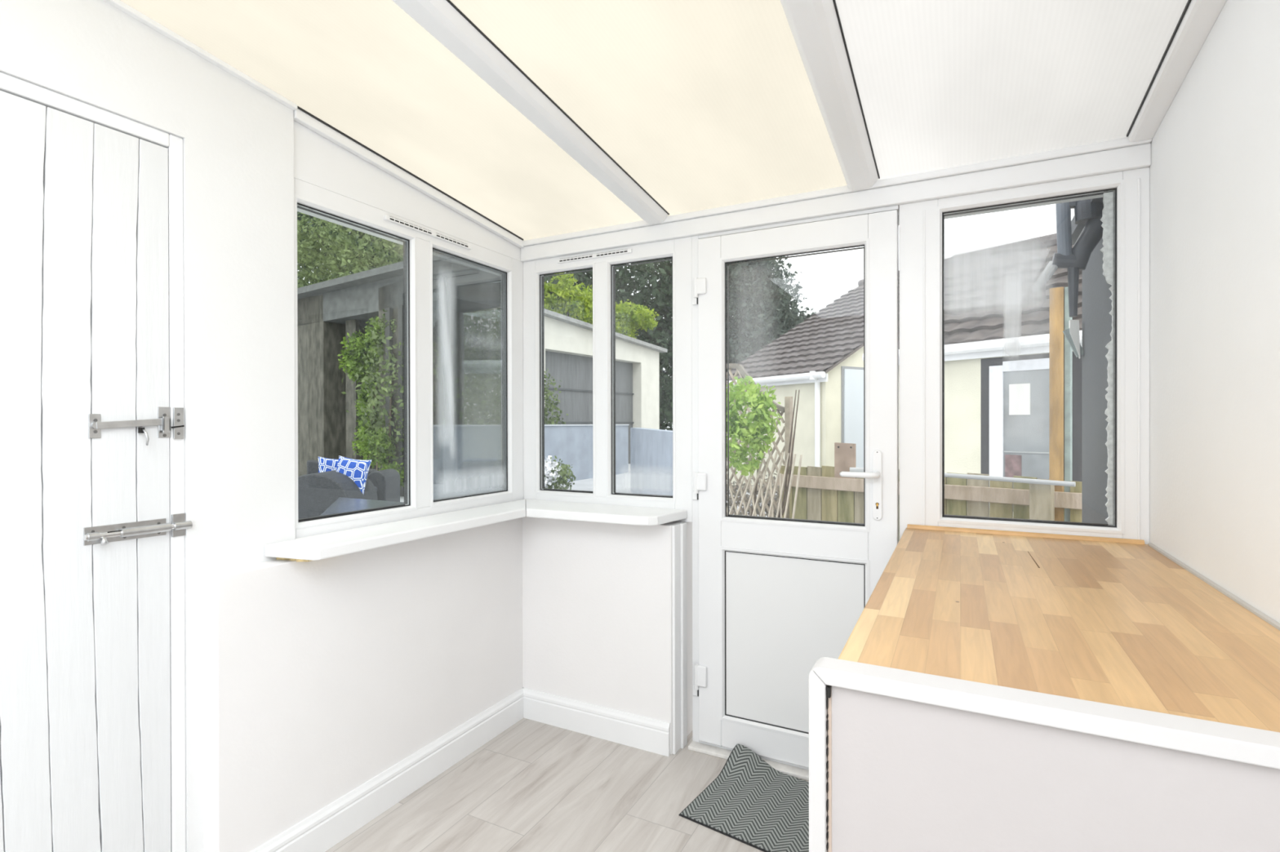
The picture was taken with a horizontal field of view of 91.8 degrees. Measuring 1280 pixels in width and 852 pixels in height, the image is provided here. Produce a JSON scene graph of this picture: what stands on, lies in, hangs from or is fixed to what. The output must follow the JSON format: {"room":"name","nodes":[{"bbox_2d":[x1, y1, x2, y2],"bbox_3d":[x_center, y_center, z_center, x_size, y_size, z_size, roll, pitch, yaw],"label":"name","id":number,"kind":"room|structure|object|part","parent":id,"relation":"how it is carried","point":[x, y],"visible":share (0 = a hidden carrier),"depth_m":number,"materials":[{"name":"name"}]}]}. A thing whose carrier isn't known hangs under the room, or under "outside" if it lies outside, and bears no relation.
{"room":"sunroom","nodes":[
{"label":"sunroom","id":0,"kind":"room"},
{"bbox_2d":[0,0,523,851],"bbox_3d":[-1.569,0.003,1.165,0.250,2.593,4.030,0,0,27],"label":"wall","id":1,"kind":"structure","parent":0,"point":[238,140],"depth_m":1.70,"materials":[{"name":"white paint"}]},
{"bbox_2d":[0,71,192,851],"bbox_3d":[-1.415,0.273,1.253,0.095,2.052,0.887,0,0,27],"label":"door","id":2,"kind":"structure","parent":1,"relation":"in","point":[94,524],"depth_m":1.46,"materials":[{"name":"white paint"}]},
{"bbox_3d":[-1.285,0.000,1.462,0.003,0.057,0.023,0,0,27],"label":"latch plate","id":3,"kind":"part","parent":2,"relation":"part of","materials":[{"name":"metal"}]},
{"bbox_3d":[-1.265,0.269,1.464,0.021,0.026,0.015,0,0,27],"label":"bolt knob","id":4,"kind":"part","parent":2,"relation":"part of","materials":[{"name":"metal"}]},
{"bbox_3d":[-1.256,0.258,1.518,0.002,0.043,0.169,0,0,27],"label":"bolt plate","id":5,"kind":"part","parent":2,"relation":"part of","materials":[{"name":"metal"}]},
{"bbox_3d":[-1.236,0.259,1.533,0.014,0.015,0.218,0,0,27],"label":"bolt rod","id":6,"kind":"part","parent":2,"relation":"part of","materials":[{"name":"silver metal"}]},
{"bbox_3d":[-1.226,0.026,1.538,0.020,0.044,0.010,0,0,27],"label":"thumb lever","id":7,"kind":"part","parent":2,"relation":"part of","materials":[{"name":"metal"}]},
{"bbox_2d":[103,0,297,110],"bbox_3d":[-1.713,-1.115,0.598,0.023,0.318,2.899,0,0,27],"label":"trim","id":8,"kind":"structure","parent":1,"relation":"attached to","point":[120,5],"depth_m":1.64,"materials":[{"name":"white paint"}]},
{"bbox_2d":[297,204,403,244],"bbox_3d":[-0.871,-0.757,2.568,0.115,0.100,1.350,0,0,27],"label":"window frame","id":9,"kind":"structure","parent":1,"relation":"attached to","point":[299,210],"depth_m":2.23,"materials":[{"name":"white plastic"}]},
{"bbox_2d":[293,108,524,248],"bbox_3d":[-0.802,-0.901,2.385,0.023,0.152,1.111,0,0,27],"label":"trim","id":10,"kind":"structure","parent":1,"relation":"attached to","point":[303,118],"depth_m":2.23,"materials":[{"name":"white plastic"}]},
{"bbox_2d":[297,106,523,240],"bbox_3d":[-0.792,-0.916,2.374,0.004,0.122,1.101,0,0,27],"label":"trim","id":11,"kind":"structure","parent":1,"relation":"attached to","point":[298,107],"depth_m":2.23,"materials":[{"name":"black rubber"}]},
{"bbox_2d":[202,517,522,851],"bbox_3d":[-0.872,0.844,2.365,0.250,0.900,1.524,0,0,27],"label":"wall","id":12,"kind":"structure","parent":0,"point":[320,677],"depth_m":1.95,"materials":[{"name":"white paint"}]},
{"bbox_2d":[250,688,523,851],"bbox_3d":[-0.808,1.232,2.196,0.018,0.125,1.279,0,0,27],"label":"baseboard","id":13,"kind":"structure","parent":12,"relation":"attached to","point":[321,831],"depth_m":2.11,"materials":[{"name":"white paint"}]},
{"bbox_2d":[264,177,525,561],"bbox_3d":[-0.760,-0.186,2.322,0.285,1.160,1.229,0,0,27],"label":"window","id":14,"kind":"structure","parent":12,"relation":"in","point":[463,300],"depth_m":2.47,"materials":[{"name":"white plastic"}]},
{"bbox_3d":[-0.730,0.361,2.307,0.218,0.036,1.225,0,0,27],"label":"sill","id":15,"kind":"part","parent":14,"relation":"part of","materials":[{"name":"white paint"}]},
{"bbox_2d":[383,214,471,249],"bbox_3d":[-0.807,-0.742,2.393,0.014,0.016,0.433,0,0,27],"label":"vent","id":16,"kind":"object","parent":14,"relation":"attached to","point":[394,221],"depth_m":2.37,"materials":[{"name":"white plastic"}]},
{"bbox_3d":[-0.715,-0.201,2.625,0.004,1.001,0.466,0,0,27],"label":"glass pane","id":17,"kind":"part","parent":14,"relation":"part of","materials":[{"name":"clear glass"}]},
{"bbox_2d":[325,718,808,851],"bbox_3d":[-0.403,1.359,0.636,2.700,0.120,4.150,0,0,27],"label":"floor","id":18,"kind":"structure","parent":0,"point":[535,786],"depth_m":2.13,"materials":[{"name":"grey wood"}]},
{"bbox_2d":[678,744,808,851],"bbox_3d":[0.522,1.261,2.042,0.660,0.062,0.430,0,0,35],"label":"doormat","id":19,"kind":"object","parent":18,"relation":"on","point":[750,802],"visible":0.67,"depth_m":2.09,"materials":[{"name":"grey fabric"}]},
{"bbox_2d":[808,657,1279,851],"bbox_3d":[0.875,0.814,1.357,0.689,0.959,1.442,0,0,27],"label":"panel","id":20,"kind":"object","parent":18,"relation":"on","point":[900,761],"visible":0.98,"depth_m":0.77,"materials":[{"name":"grey paint"}]},
{"bbox_3d":[0.259,0.820,0.890,0.024,0.953,0.047,0,0,27],"label":"edge trim","id":21,"kind":"part","parent":20,"relation":"part of","materials":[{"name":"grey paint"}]},
{"bbox_3d":[0.557,0.349,0.734,0.683,0.023,0.047,0,0,27],"label":"trim","id":22,"kind":"part","parent":20,"relation":"part of","materials":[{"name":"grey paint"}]},
{"bbox_2d":[837,524,1279,733],"bbox_3d":[0.894,0.367,1.370,0.667,0.051,1.402,0,0,27],"label":"countertop","id":23,"kind":"structure","parent":20,"relation":"on","point":[1114,621],"depth_m":1.10,"materials":[{"name":"brown wood"}]},
{"bbox_2d":[400,463,777,516],"bbox_3d":[14.334,1.292,27.757,80.000,0.100,57.530,0,0,27],"label":"patio","id":24,"kind":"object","parent":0,"point":[622,481],"depth_m":13.79,"materials":[{"name":"grey concrete"}]},
{"bbox_2d":[297,459,399,519],"bbox_3d":[-4.181,0.917,8.493,1.224,0.847,1.788,0,0,0],"label":"sofa","id":25,"kind":"object","parent":24,"relation":"on","point":[317,491],"visible":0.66,"depth_m":7.68,"materials":[{"name":"grey fabric"}]},
{"bbox_2d":[317,456,338,472],"bbox_3d":[-4.169,0.654,8.450,0.171,0.496,0.499,0,0,43],"label":"cushion","id":26,"kind":"object","parent":25,"relation":"on","point":[325,464],"visible":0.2,"depth_m":8.34,"materials":[{"name":"blue fabric"}]},
{"bbox_3d":[-4.019,0.964,8.026,0.902,0.755,0.850,0,0,0],"label":"armrest","id":27,"kind":"part","parent":25,"relation":"part of","materials":[{"name":"grey wicker"}]},
{"bbox_3d":[-4.367,0.915,9.121,0.934,0.847,0.132,0,0,-19],"label":"backrest","id":28,"kind":"part","parent":25,"relation":"part of","materials":[{"name":"blue fabric"}]},
{"bbox_2d":[336,455,372,495],"bbox_3d":[-3.770,0.644,8.100,0.520,0.513,0.196,0,0,8],"label":"cushion","id":29,"kind":"object","parent":25,"relation":"on","point":[357,470],"visible":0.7,"depth_m":8.05,"materials":[{"name":"blue fabric"}]},
{"bbox_3d":[-3.708,0.987,8.976,0.269,0.701,0.550,0,0,0],"label":"armrest","id":30,"kind":"part","parent":25,"relation":"part of","materials":[{"name":"grey wicker"}]},
{"bbox_2d":[297,212,403,288],"bbox_3d":[-8.534,-2.850,18.011,8.142,8.379,6.512,0,0,27],"label":"tree","id":31,"kind":"object","parent":24,"relation":"on","point":[303,251],"visible":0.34,"depth_m":17.62,"materials":[{"name":"green plant"}]},
{"bbox_2d":[297,261,404,497],"bbox_3d":[-5.559,-0.842,13.178,6.264,4.340,1.612,0,0,35],"label":"outbuilding","id":32,"kind":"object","parent":24,"relation":"on","point":[330,309],"visible":0.36,"depth_m":13.51,"materials":[{"name":"grey wood"}]},
{"bbox_3d":[-6.186,-0.475,13.362,0.320,3.606,0.100,0,0,27],"label":"post","id":33,"kind":"part","parent":32,"relation":"part of","materials":[{"name":"wood"}]},
{"bbox_2d":[337,315,385,466],"bbox_3d":[-5.450,-0.488,12.523,1.519,3.640,0.966,0,0,30],"label":"ivy","id":34,"kind":"object","parent":32,"relation":"attached to","point":[366,344],"visible":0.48,"depth_m":12.42,"materials":[{"name":"green plant"}]},
{"bbox_2d":[376,309,398,465],"bbox_3d":[-4.742,-0.490,12.199,0.804,3.645,0.778,0,0,-44],"label":"ivy","id":35,"kind":"object","parent":32,"relation":"attached to","point":[381,324],"visible":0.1,"depth_m":11.93,"materials":[{"name":"green plant"}]},
{"bbox_2d":[320,497,404,515],"bbox_3d":[-2.777,1.100,6.332,0.809,0.490,2.638,0,0,-20],"label":"garden table","id":36,"kind":"object","parent":24,"relation":"on","point":[341,504],"visible":0.22,"depth_m":6.72,"materials":[{"name":"glass"}]},
{"bbox_2d":[356,426,404,489],"bbox_3d":[-4.754,0.676,11.488,1.035,1.327,0.685,0,0,27],"label":"shrub","id":37,"kind":"object","parent":24,"relation":"on","point":[379,455],"visible":0.72,"depth_m":11.48,"materials":[{"name":"green plant"}]},
{"bbox_2d":[297,211,585,316],"bbox_3d":[-9.552,-4.655,24.013,15.991,12.156,9.927,0,0,2],"label":"conifer","id":38,"kind":"object","parent":24,"relation":"on","point":[545,278],"visible":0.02,"depth_m":21.39,"materials":[{"name":"green plant"}]},
{"bbox_2d":[341,320,568,471],"bbox_3d":[-3.796,-0.984,14.056,2.245,4.633,6.277,0,0,21],"label":"hedge","id":39,"kind":"object","parent":24,"relation":"on","point":[379,424],"visible":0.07,"depth_m":11.73,"materials":[{"name":"green plant"}]},
{"bbox_2d":[544,455,576,489],"bbox_3d":[-1.708,0.965,11.922,0.820,0.796,1.010,0,0,27],"label":"flowering plant","id":40,"kind":"object","parent":24,"relation":"on","point":[553,472],"visible":0.72,"depth_m":11.81,"materials":[{"name":"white plant"}]},
{"bbox_2d":[544,272,592,324],"bbox_3d":[-2.506,-2.131,22.103,3.236,6.863,2.071,0,0,-10],"label":"acer","id":41,"kind":"object","parent":24,"relation":"on","point":[562,290],"visible":0.61,"depth_m":21.64,"materials":[{"name":"green plant"}]},
{"bbox_2d":[544,424,629,484],"bbox_3d":[-2.092,0.642,14.071,0.250,1.352,7.320,0,0,27],"label":"wall","id":42,"kind":"structure","parent":24,"relation":"on","point":[572,444],"depth_m":15.05,"materials":[{"name":"grey paint"}]},
{"bbox_2d":[544,308,666,463],"bbox_3d":[-3.293,-0.985,20.599,5.328,4.567,7.428,0,0,34],"label":"garage","id":43,"kind":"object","parent":24,"relation":"on","point":[568,340],"visible":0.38,"depth_m":19.34,"materials":[{"name":"grey paint"}]},
{"bbox_3d":[-1.610,-0.430,19.432,0.050,3.460,4.822,0,0,34],"label":"door","id":44,"kind":"part","parent":43,"relation":"part of","materials":[{"name":"grey metal"}]},
{"bbox_3d":[-1.687,-0.460,19.489,0.330,3.400,4.819,0,0,34],"label":"door rail","id":45,"kind":"part","parent":43,"relation":"part of","materials":[{"name":"grey metal"}]},
{"bbox_2d":[615,299,659,338],"bbox_3d":[-0.259,-1.687,22.970,1.846,5.964,1.818,0,0,-44],"label":"acer","id":46,"kind":"object","parent":24,"relation":"on","point":[629,317],"visible":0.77,"depth_m":22.70,"materials":[{"name":"green plant"}]},
{"bbox_2d":[630,427,672,495],"bbox_3d":[0.224,0.685,9.814,0.192,1.285,5.502,0,0,-7],"label":"wall","id":47,"kind":"structure","parent":24,"relation":"on","point":[651,449],"depth_m":9.56,"materials":[{"name":"grey paint"}]},
{"bbox_2d":[544,257,759,431],"bbox_3d":[-2.781,-4.162,31.167,17.408,14.316,11.288,0,0,11],"label":"tree","id":48,"kind":"object","parent":24,"relation":"on","point":[644,272],"visible":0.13,"depth_m":28.32,"materials":[{"name":"green plant"}]},
{"bbox_2d":[647,255,817,408],"bbox_3d":[4.343,-5.063,30.468,7.311,13.298,8.465,0,0,42],"label":"tree","id":49,"kind":"object","parent":24,"relation":"on","point":[754,283],"visible":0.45,"depth_m":28.46,"materials":[{"name":"green plant"}]},
{"bbox_2d":[726,470,779,517],"bbox_3d":[0.920,0.846,4.889,0.831,1.000,0.632,0,0,27],"label":"shrub","id":50,"kind":"object","parent":24,"relation":"on","point":[735,490],"visible":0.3,"depth_m":4.87,"materials":[{"name":"green plant"}]},
{"bbox_2d":[726,363,792,518],"bbox_3d":[0.870,0.424,4.773,0.673,1.838,0.045,0,0,45],"label":"trellis","id":51,"kind":"object","parent":24,"relation":"on","point":[787,409],"visible":0.34,"depth_m":4.65,"materials":[{"name":"brown wood"}]},
{"bbox_3d":[0.852,-0.298,4.783,0.625,0.395,0.034,0,0,45],"label":"curved rail","id":52,"kind":"part","parent":51,"relation":"part of","materials":[{"name":"brown wood"}]},
{"bbox_3d":[1.093,0.563,4.552,0.045,1.560,0.045,0,0,45],"label":"post","id":53,"kind":"part","parent":51,"relation":"part of","materials":[{"name":"brown wood"}]},
{"bbox_2d":[726,374,799,518],"bbox_3d":[0.730,0.495,4.341,0.712,1.707,0.601,0,0,8],"label":"shrub","id":54,"kind":"object","parent":24,"relation":"on","point":[760,414],"visible":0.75,"depth_m":4.23,"materials":[{"name":"green plant"}]},
{"bbox_2d":[726,451,802,519],"bbox_3d":[0.796,0.488,4.400,0.797,0.627,0.025,0,0,45],"label":"trellis","id":55,"kind":"object","parent":24,"relation":"on","point":[781,484],"visible":0.59,"depth_m":4.29,"materials":[{"name":"brown wood"}]},
{"bbox_2d":[726,233,1081,489],"bbox_3d":[7.617,-1.269,11.329,11.775,5.155,10.597,0,0,-30],"label":"bungalow","id":56,"kind":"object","parent":24,"relation":"on","point":[997,393],"visible":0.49,"depth_m":7.23,"materials":[{"name":"beige paint"}]},
{"bbox_2d":[809,371,817,379],"bbox_3d":[3.149,-0.918,11.257,0.140,0.150,0.140,0,0,27],"label":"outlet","id":57,"kind":"object","parent":56,"relation":"attached to","point":[812,374],"depth_m":11.19,"materials":[{"name":"white plastic"}]},
{"bbox_3d":[4.200,0.129,11.684,1.000,2.370,0.030,0,0,-30],"label":"door","id":58,"kind":"part","parent":56,"relation":"part of","materials":[{"name":"white"}]},
{"bbox_3d":[4.104,0.111,6.555,0.060,1.620,0.760,0,0,-37],"label":"patio door frame","id":59,"kind":"part","parent":56,"relation":"part of","materials":[{"name":"white plastic"}]},
{"bbox_2d":[1003,450,1048,453],"bbox_3d":[4.093,0.278,6.542,0.010,0.015,0.490,0,0,-37],"label":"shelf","id":60,"kind":"object","parent":56,"relation":"attached to","point":[1004,451],"depth_m":6.56,"materials":[{"name":"grey"}]},
{"bbox_3d":[4.104,0.166,6.543,0.010,1.510,0.500,0,0,-37],"label":"patio door glass","id":61,"kind":"part","parent":56,"relation":"part of","materials":[{"name":"grey glass"}]},
{"bbox_2d":[777,465,1081,541],"bbox_3d":[1.986,0.808,3.543,2.824,1.072,0.171,0,0,45],"label":"fence","id":62,"kind":"object","parent":24,"relation":"on","point":[821,496],"visible":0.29,"depth_m":3.66,"materials":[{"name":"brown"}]},
{"bbox_2d":[834,442,856,479],"bbox_3d":[1.390,0.234,4.204,0.145,0.240,0.022,0,0,45],"label":"board","id":63,"kind":"object","parent":62,"relation":"on","point":[844,453],"visible":1,"depth_m":4.20,"materials":[{"name":"brown wood"}]},
{"bbox_3d":[1.995,0.397,3.604,2.750,0.085,0.028,0,0,45],"label":"rail","id":64,"kind":"part","parent":62,"relation":"part of","materials":[{"name":"brown wood"}]},
{"bbox_3d":[1.964,0.292,3.459,0.770,0.040,0.026,0,0,45],"label":"pipe rail","id":65,"kind":"part","parent":62,"relation":"part of","materials":[{"name":"grey metal"}]},
{"bbox_3d":[2.169,0.822,3.347,0.100,1.045,0.085,0,0,45],"label":"post","id":66,"kind":"part","parent":62,"relation":"part of","materials":[{"name":"beige wood"}]},
{"bbox_2d":[1048,286,1072,521],"bbox_3d":[2.292,0.299,3.374,0.092,2.091,0.100,0,0,45],"label":"timber post","id":67,"kind":"object","parent":24,"relation":"on","point":[1060,353],"visible":0.5,"depth_m":3.34,"materials":[{"name":"brown wood"}]},
{"bbox_3d":[2.251,-0.216,3.352,0.061,1.061,0.015,0,0,45],"label":"post","id":68,"kind":"part","parent":67,"relation":"part of","materials":[{"name":"brown wood"}]},
{"bbox_2d":[1071,197,1111,524],"bbox_3d":[1.799,0.259,2.263,0.320,2.180,0.730,0,0,27],"label":"wall","id":69,"kind":"structure","parent":24,"relation":"on","point":[1096,306],"depth_m":2.35,"materials":[{"name":"grey paint"}]},
{"bbox_2d":[1031,199,1103,317],"bbox_3d":[1.547,-0.608,2.192,0.279,0.440,0.084,0,0,27],"label":"downpipe","id":70,"kind":"object","parent":69,"relation":"attached to","point":[1075,259],"visible":0.76,"depth_m":2.19,"materials":[{"name":"grey plastic"}]},
{"bbox_3d":[1.462,-0.538,2.237,0.087,0.110,0.036,0,0,27],"label":"spout","id":71,"kind":"part","parent":70,"relation":"part of","materials":[{"name":"grey plastic"}]},
{"bbox_2d":[1062,320,1084,358],"bbox_3d":[1.802,-0.360,2.574,0.076,0.161,0.030,0,0,27],"label":"bracket","id":72,"kind":"object","parent":69,"relation":"attached to","point":[1072,334],"visible":0.93,"depth_m":2.56,"materials":[{"name":"plastic"}]},
{"bbox_3d":[1.803,-0.360,2.573,0.035,0.161,0.030,0,0,27],"label":"bracket plate","id":73,"kind":"part","parent":72,"relation":"part of","materials":[{"name":"white plastic"}]},
{"bbox_2d":[522,515,692,754],"bbox_3d":[-0.259,0.842,2.759,0.978,0.900,0.230,0,0,27],"label":"wall","id":74,"kind":"structure","parent":0,"point":[597,597],"depth_m":2.59,"materials":[{"name":"white paint"}]},
{"bbox_2d":[522,687,670,756],"bbox_3d":[-0.206,1.229,2.594,0.723,0.125,0.018,0,0,27],"label":"baseboard","id":75,"kind":"structure","parent":74,"relation":"attached to","point":[637,731],"depth_m":2.57,"materials":[{"name":"white paint"}]},
{"bbox_2d":[522,236,692,525],"bbox_3d":[-0.243,-0.233,2.634,0.917,1.250,0.332,0,0,27],"label":"window","id":76,"kind":"structure","parent":74,"relation":"in","point":[603,504],"depth_m":2.70,"materials":[{"name":"white plastic"}]},
{"bbox_2d":[556,248,632,263],"bbox_3d":[-0.203,-0.745,2.721,0.381,0.016,0.014,0,0,27],"label":"vent","id":77,"kind":"object","parent":76,"relation":"attached to","point":[601,255],"depth_m":2.71,"materials":[{"name":"white plastic"}]},
{"bbox_3d":[-0.231,0.359,2.592,0.817,0.036,0.266,0,0,27],"label":"sill","id":78,"kind":"part","parent":76,"relation":"part of","materials":[{"name":"white paint"}]},
{"bbox_2d":[671,522,687,755],"bbox_3d":[0.159,0.842,2.477,0.023,0.900,0.099,0,0,27],"label":"trim","id":79,"kind":"structure","parent":74,"relation":"attached to","point":[679,541],"depth_m":2.48,"materials":[{"name":"white paint"}]},
{"bbox_2d":[688,204,898,781],"bbox_3d":[0.564,0.261,2.353,0.776,2.060,0.182,0,0,27],"label":"door","id":80,"kind":"structure","parent":74,"relation":"in","point":[773,597],"depth_m":2.35,"materials":[{"name":"white plastic"}]},
{"bbox_3d":[0.223,0.280,2.502,0.022,0.036,0.012,0,0,27],"label":"hinge plate","id":81,"kind":"part","parent":80,"relation":"part of","materials":[{"name":"white plastic"}]},
{"bbox_3d":[0.221,-0.505,2.499,0.022,0.033,0.012,0,0,27],"label":"hinge plate","id":82,"kind":"part","parent":80,"relation":"part of","materials":[{"name":"white plastic"}]},
{"bbox_3d":[0.224,1.068,2.504,0.022,0.043,0.012,0,0,27],"label":"hinge plate","id":83,"kind":"part","parent":80,"relation":"part of","materials":[{"name":"white plastic"}]},
{"bbox_3d":[0.570,0.816,2.329,0.528,0.654,0.004,0,0,27],"label":"panel","id":84,"kind":"part","parent":80,"relation":"part of","materials":[{"name":"white plastic"}]},
{"bbox_3d":[0.833,0.165,2.283,0.120,0.020,0.060,0,0,27],"label":"lever","id":85,"kind":"part","parent":80,"relation":"part of","materials":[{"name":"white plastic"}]},
{"bbox_3d":[0.769,0.170,2.171,0.132,0.022,0.048,0,0,27],"label":"lever","id":86,"kind":"part","parent":80,"relation":"part of","materials":[{"name":"white plastic"}]},
{"bbox_2d":[120,0,1187,240],"bbox_3d":[-0.382,-1.062,0.671,2.335,0.462,4.250,0,0,27],"label":"ceiling","id":87,"kind":"structure","parent":0,"point":[704,104],"depth_m":1.70,"materials":[{"name":"beige plastic"}]},
{"bbox_2d":[391,0,667,224],"bbox_3d":[-0.848,-1.051,0.772,0.104,0.454,4.002,0,0,27],"label":"ceiling beam","id":88,"kind":"structure","parent":87,"relation":"attached to","point":[439,18],"depth_m":1.74,"materials":[{"name":"white plastic"}]},
{"bbox_2d":[446,0,669,214],"bbox_3d":[-0.800,-1.065,0.748,0.004,0.425,4.002,0,0,27],"label":"trim","id":89,"kind":"structure","parent":87,"relation":"attached to","point":[457,9],"depth_m":1.76,"materials":[{"name":"black rubber"}]},
{"bbox_2d":[780,0,878,191],"bbox_3d":[-0.134,-1.051,0.403,0.104,0.454,4.002,0,0,27],"label":"ceiling beam","id":90,"kind":"structure","parent":87,"relation":"attached to","point":[814,25],"depth_m":1.63,"materials":[{"name":"white plastic"}]},
{"bbox_2d":[832,0,879,178],"bbox_3d":[-0.086,-1.066,0.379,0.004,0.425,4.002,0,0,27],"label":"trim","id":91,"kind":"structure","parent":87,"relation":"attached to","point":[834,1],"depth_m":1.65,"materials":[{"name":"grey plastic"}]},
{"bbox_2d":[943,191,1103,218],"bbox_3d":[0.483,-0.787,2.516,2.350,0.085,0.100,0,0,27],"label":"gutter","id":92,"kind":"object","parent":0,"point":[1100,195],"visible":0.02,"depth_m":2.09,"materials":[{"name":"white plastic"}]},
{"bbox_2d":[898,167,1150,544],"bbox_3d":[1.222,0.261,2.027,0.689,2.060,0.069,0,0,27],"label":"window","id":93,"kind":"structure","parent":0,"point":[1125,219],"depth_m":2.01,"materials":[{"name":"white plastic"}]},
{"bbox_3d":[1.243,-0.208,2.004,0.482,1.040,0.004,0,0,27],"label":"glass pane","id":94,"kind":"part","parent":93,"relation":"part of","materials":[{"name":"glass"}]},
{"bbox_2d":[1149,0,1279,623],"bbox_3d":[0.705,-0.151,0.057,0.200,2.900,4.150,0,0,27],"label":"wall","id":95,"kind":"structure","parent":0,"point":[1215,166],"depth_m":1.33,"materials":[{"name":"white paint"}]},
{"bbox_2d":[520,137,1151,262],"bbox_3d":[0.492,-0.814,2.389,2.318,0.090,0.098,0,0,27],"label":"roof beam","id":96,"kind":"structure","parent":95,"relation":"attached to","point":[1122,154],"depth_m":2.17,"materials":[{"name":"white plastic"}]},
{"bbox_2d":[1126,0,1191,137],"bbox_3d":[0.527,-1.063,0.061,0.004,0.426,4.000,0,0,27],"label":"trim","id":97,"kind":"structure","parent":95,"relation":"attached to","point":[1188,2],"depth_m":1.53,"materials":[{"name":"black rubber"}]},
{"bbox_2d":[1128,0,1226,142],"bbox_3d":[0.561,-1.063,0.049,0.068,0.460,4.010,0,0,27],"label":"trim","id":98,"kind":"structure","parent":95,"relation":"attached to","point":[1200,17],"depth_m":1.50,"materials":[{"name":"white plastic"}]}
]}

